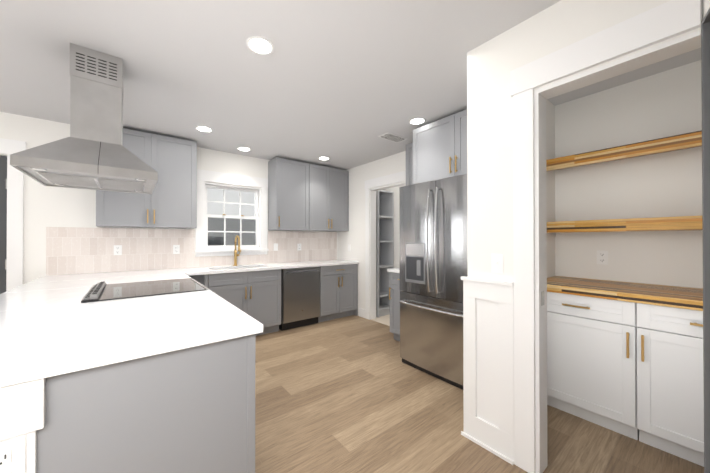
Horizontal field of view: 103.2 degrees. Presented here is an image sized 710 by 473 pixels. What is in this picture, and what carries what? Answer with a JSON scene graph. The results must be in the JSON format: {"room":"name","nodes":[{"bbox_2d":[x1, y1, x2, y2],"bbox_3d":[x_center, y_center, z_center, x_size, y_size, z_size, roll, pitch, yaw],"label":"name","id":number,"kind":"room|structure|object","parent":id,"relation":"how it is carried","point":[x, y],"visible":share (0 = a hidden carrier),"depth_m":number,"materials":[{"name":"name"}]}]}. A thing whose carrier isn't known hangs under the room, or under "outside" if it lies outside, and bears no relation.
{"room":"kitchen","nodes":[
{"label":"kitchen","id":0,"kind":"room"},
{"bbox_2d":[81,278,214,302],"bbox_3d":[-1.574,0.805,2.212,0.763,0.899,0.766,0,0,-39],"label":"cooktop","id":1,"kind":"object","parent":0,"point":[102,291],"visible":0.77,"depth_m":2.08,"materials":[{"name":"grey glass"}]},
{"bbox_2d":[0,0,700,169],"bbox_3d":[-0.312,-1.267,1.088,8.000,0.050,6.940,0,0,-39],"label":"ceiling","id":2,"kind":"structure","parent":0,"point":[343,84],"depth_m":2.02,"materials":[{"name":"white paint"}]},
{"bbox_2d":[10,43,157,193],"bbox_3d":[-1.833,-0.809,2.009,0.650,0.851,0.761,0,0,-39],"label":"range hood","id":3,"kind":"object","parent":2,"relation":"hanging from","point":[91,152],"visible":1,"depth_m":1.84,"materials":[{"name":"silver metal"}]},
{"bbox_2d":[196,126,212,131],"bbox_3d":[-1.707,-1.226,3.182,0.170,0.006,0.170,0,0,-39],"label":"recessed light","id":4,"kind":"object","parent":2,"relation":"in","point":[203,128],"visible":1,"depth_m":3.19,"materials":[{"name":"white plastic"}]},
{"bbox_2d":[238,147,250,150],"bbox_3d":[-1.532,-1.222,3.887,0.170,0.006,0.170,0,0,-39],"label":"recessed light","id":5,"kind":"object","parent":2,"relation":"in","point":[244,149],"visible":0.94,"depth_m":3.90,"materials":[{"name":"white plastic"}]},
{"bbox_2d":[246,36,273,54],"bbox_3d":[-0.610,-1.234,1.812,0.170,0.006,0.170,0,0,-39],"label":"recessed light","id":6,"kind":"object","parent":2,"relation":"in","point":[260,45],"visible":1,"depth_m":1.80,"materials":[{"name":"white plastic"}]},
{"bbox_2d":[319,157,329,159],"bbox_3d":[-0.477,-1.220,4.337,0.170,0.006,0.170,0,0,-39],"label":"recessed light","id":7,"kind":"object","parent":2,"relation":"in","point":[324,158],"visible":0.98,"depth_m":4.33,"materials":[{"name":"white plastic"}]},
{"bbox_2d":[378,132,406,142],"bbox_3d":[0.466,-1.224,3.451,0.340,0.008,0.170,0,0,-39],"label":"ceiling vent","id":8,"kind":"object","parent":2,"relation":"in","point":[392,137],"visible":1,"depth_m":3.43,"materials":[{"name":"white metal"}]},
{"bbox_2d":[409,117,425,124],"bbox_3d":[0.657,-1.228,2.966,0.170,0.006,0.170,0,0,-39],"label":"recessed light","id":9,"kind":"object","parent":2,"relation":"in","point":[417,120],"visible":1,"depth_m":2.97,"materials":[{"name":"white plastic"}]},
{"bbox_2d":[0,0,702,439],"bbox_3d":[-0.558,0.032,0.885,7.210,2.550,6.780,0,0,-39],"label":"wall","id":10,"kind":"structure","parent":0,"point":[658,106],"depth_m":2.17,"materials":[{"name":"white paint"}]},
{"bbox_2d":[0,155,6,293],"bbox_3d":[-3.819,0.249,2.526,0.905,2.118,0.056,0,0,-39],"label":"door","id":11,"kind":"structure","parent":10,"relation":"in","point":[3,209],"depth_m":2.78,"materials":[{"name":"grey"}]},
{"bbox_2d":[96,128,196,228],"bbox_3d":[-2.432,-0.659,3.341,0.934,1.080,0.366,0,0,-39],"label":"upper cabinet","id":12,"kind":"object","parent":10,"relation":"attached to","point":[170,201],"visible":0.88,"depth_m":3.28,"materials":[{"name":"grey wood"}]},
{"bbox_2d":[46,227,336,275],"bbox_3d":[-1.783,0.150,4.082,3.683,0.509,0.008,0,0,-39],"label":"tile backsplash","id":13,"kind":"structure","parent":10,"relation":"attached to","point":[75,250],"depth_m":3.46,"materials":[{"name":"beige tile"}]},
{"bbox_2d":[114,245,121,254],"bbox_3d":[-2.771,0.149,3.284,0.072,0.116,0.009,0,0,-39],"label":"outlet","id":14,"kind":"object","parent":13,"relation":"attached to","point":[117,249],"visible":1,"depth_m":3.28,"materials":[{"name":"white plastic"}]},
{"bbox_2d":[173,245,179,253],"bbox_3d":[-2.316,0.155,3.647,0.072,0.116,0.009,0,0,-39],"label":"outlet","id":15,"kind":"object","parent":13,"relation":"attached to","point":[176,249],"visible":1,"depth_m":3.64,"materials":[{"name":"white plastic"}]},
{"bbox_2d":[274,243,277,250],"bbox_3d":[-1.260,0.152,4.482,0.072,0.116,0.016,0,0,-39],"label":"switch","id":16,"kind":"object","parent":13,"relation":"attached to","point":[275,246],"visible":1,"depth_m":4.49,"materials":[{"name":"white plastic"}]},
{"bbox_2d":[195,169,268,256],"bbox_3d":[-1.789,-0.330,4.131,1.007,1.180,0.170,0,0,-39],"label":"window","id":17,"kind":"structure","parent":10,"relation":"in","point":[226,214],"depth_m":4.11,"materials":[{"name":"white wood"}]},
{"bbox_2d":[268,157,311,230],"bbox_3d":[-1.027,-0.653,4.483,0.609,1.080,0.330,0,0,-39],"label":"upper cabinet","id":18,"kind":"object","parent":10,"relation":"attached to","point":[303,196],"depth_m":4.33,"materials":[{"name":"grey wood"}]},
{"bbox_2d":[312,164,347,231],"bbox_3d":[-0.549,-0.650,4.863,0.860,1.080,0.330,0,0,-39],"label":"upper cabinet","id":19,"kind":"object","parent":10,"relation":"attached to","point":[329,185],"depth_m":4.75,"materials":[{"name":"grey wood"}]},
{"bbox_2d":[0,0,700,472],"bbox_3d":[-0.893,0.171,2.052,5.140,2.285,4.295,0,0,-39],"label":"door trim","id":20,"kind":"structure","parent":10,"relation":"attached to","point":[506,370],"depth_m":1.60,"materials":[{"name":"white wood"}]},
{"bbox_2d":[406,142,412,185],"bbox_3d":[0.856,-0.668,3.546,0.304,1.060,0.372,0,0,-39],"label":"upper cabinet","id":21,"kind":"object","parent":10,"relation":"attached to","point":[409,163],"visible":0.21,"depth_m":3.58,"materials":[{"name":"grey wood"}]},
{"bbox_2d":[413,109,466,183],"bbox_3d":[1.177,-0.892,2.894,0.614,0.620,1.045,0,0,-39],"label":"upper cabinet","id":22,"kind":"object","parent":10,"relation":"attached to","point":[440,149],"visible":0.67,"depth_m":2.85,"materials":[{"name":"grey wood"}]},
{"bbox_2d":[597,250,607,264],"bbox_3d":[2.075,0.168,2.360,0.009,0.116,0.072,0,0,-39],"label":"outlet","id":23,"kind":"object","parent":10,"relation":"attached to","point":[602,257],"visible":1,"depth_m":2.36,"materials":[{"name":"white plastic"}]},
{"bbox_2d":[546,130,701,170],"bbox_3d":[2.632,-0.629,1.432,0.299,0.092,2.817,0,0,-39],"label":"shelf","id":24,"kind":"object","parent":10,"relation":"attached to","point":[672,143],"visible":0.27,"depth_m":2.02,"materials":[{"name":"brown wood"}]},
{"bbox_2d":[547,215,701,232],"bbox_3d":[2.632,-0.094,1.429,0.299,0.092,2.817,0,0,-39],"label":"shelf","id":25,"kind":"object","parent":10,"relation":"attached to","point":[681,223],"visible":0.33,"depth_m":2.02,"materials":[{"name":"brown wood"}]},
{"bbox_2d":[255,315,703,472],"bbox_3d":[-0.312,1.333,1.073,8.000,0.050,6.940,0,0,-39],"label":"floor","id":26,"kind":"structure","parent":0,"point":[352,394],"depth_m":2.01,"materials":[{"name":"brown wood"}]},
{"bbox_2d":[0,378,45,472],"bbox_3d":[-1.066,0.865,0.860,0.181,0.884,0.179,0,0,-39],"label":"support post","id":27,"kind":"object","parent":26,"relation":"on","point":[22,409],"visible":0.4,"depth_m":0.83,"materials":[{"name":"white wood"}]},
{"bbox_2d":[0,435,25,472],"bbox_3d":[-1.009,0.661,0.800,0.094,0.151,0.009,0,0,-39],"label":"outlet","id":28,"kind":"object","parent":27,"relation":"attached to","point":[12,455],"visible":1,"depth_m":0.81,"materials":[{"name":"white plastic"}]},
{"bbox_2d":[40,334,255,472],"bbox_3d":[-0.901,0.867,1.318,0.640,0.884,0.603,0,0,-39],"label":"base cabinet","id":29,"kind":"object","parent":26,"relation":"on","point":[190,410],"depth_m":1.05,"materials":[{"name":"grey wood"}]},
{"bbox_2d":[0,272,259,386],"bbox_3d":[-1.615,0.410,1.850,1.200,0.035,2.430,0,0,-39],"label":"countertop","id":30,"kind":"structure","parent":29,"relation":"on","point":[51,325],"depth_m":1.35,"materials":[{"name":"white stone"}]},
{"bbox_2d":[189,264,357,335],"bbox_3d":[-1.114,0.884,4.213,2.532,0.884,0.621,0,0,-39],"label":"base cabinet","id":31,"kind":"object","parent":26,"relation":"on","point":[255,295],"visible":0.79,"depth_m":3.86,"materials":[{"name":"grey wood"}]},
{"bbox_2d":[35,260,358,279],"bbox_3d":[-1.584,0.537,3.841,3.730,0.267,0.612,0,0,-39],"label":"countertop","id":32,"kind":"structure","parent":31,"relation":"on","point":[287,265],"depth_m":3.65,"materials":[{"name":"white stone"}]},
{"bbox_2d":[233,235,240,265],"bbox_3d":[-1.652,0.185,3.997,0.106,0.438,0.216,0,0,-39],"label":"faucet","id":33,"kind":"object","parent":32,"relation":"on","point":[235,254],"visible":1,"depth_m":4.03,"materials":[{"name":"gold metal"}]},
{"bbox_2d":[279,266,319,330],"bbox_3d":[-0.947,0.885,4.359,0.603,0.884,0.592,0,0,-39],"label":"dishwasher","id":34,"kind":"object","parent":26,"relation":"on","point":[300,297],"visible":0.83,"depth_m":4.11,"materials":[{"name":"grey metal"}]},
{"bbox_2d":[371,314,389,325],"bbox_3d":[0.672,1.326,4.470,0.569,0.003,1.330,0,0,-39],"label":"floor","id":35,"kind":"structure","parent":26,"relation":"on","point":[385,319],"depth_m":4.54,"materials":[{"name":"beige wood"}]},
{"bbox_2d":[376,190,393,316],"bbox_3d":[0.425,0.268,4.911,0.365,2.117,0.338,0,0,-39],"label":"shelving unit","id":36,"kind":"object","parent":35,"relation":"on","point":[384,231],"visible":0.6,"depth_m":4.96,"materials":[{"name":"grey wood"}]},
{"bbox_2d":[387,268,400,340],"bbox_3d":[0.750,0.862,3.542,0.465,0.920,0.519,0,0,-39],"label":"base cabinet","id":37,"kind":"object","parent":26,"relation":"on","point":[394,293],"visible":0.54,"depth_m":3.55,"materials":[{"name":"grey wood"}]},
{"bbox_2d":[399,174,467,389],"bbox_3d":[1.030,0.384,2.846,0.870,1.868,0.909,0,0,-39],"label":"fridge","id":38,"kind":"object","parent":26,"relation":"on","point":[433,240],"visible":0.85,"depth_m":2.62,"materials":[{"name":"grey metal"}]},
{"bbox_2d":[547,292,703,466],"bbox_3d":[2.026,0.861,1.934,0.608,0.904,1.261,0,0,-39],"label":"base cabinet","id":39,"kind":"object","parent":26,"relation":"on","point":[625,358],"depth_m":1.79,"materials":[{"name":"white wood"}]},
{"bbox_2d":[547,276,702,311],"bbox_3d":[2.500,0.377,1.322,0.634,0.055,2.818,0,0,-39],"label":"countertop","id":40,"kind":"structure","parent":39,"relation":"on","point":[666,296],"depth_m":1.88,"materials":[{"name":"brown wood"}]},
{"bbox_2d":[702,0,709,18],"bbox_3d":[0.566,0.027,0.009,0.120,2.550,2.700,0,0,39],"label":"wall","id":41,"kind":"structure","parent":0,"point":[706,5],"depth_m":1.08,"materials":[{"name":"white paint"}]},
{"bbox_2d":[701,8,709,472],"bbox_3d":[1.185,0.239,0.780,0.142,2.135,0.650,0,0,39],"label":"door frame","id":42,"kind":"structure","parent":41,"relation":"attached to","point":[705,58],"depth_m":1.06,"materials":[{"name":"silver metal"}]}
]}

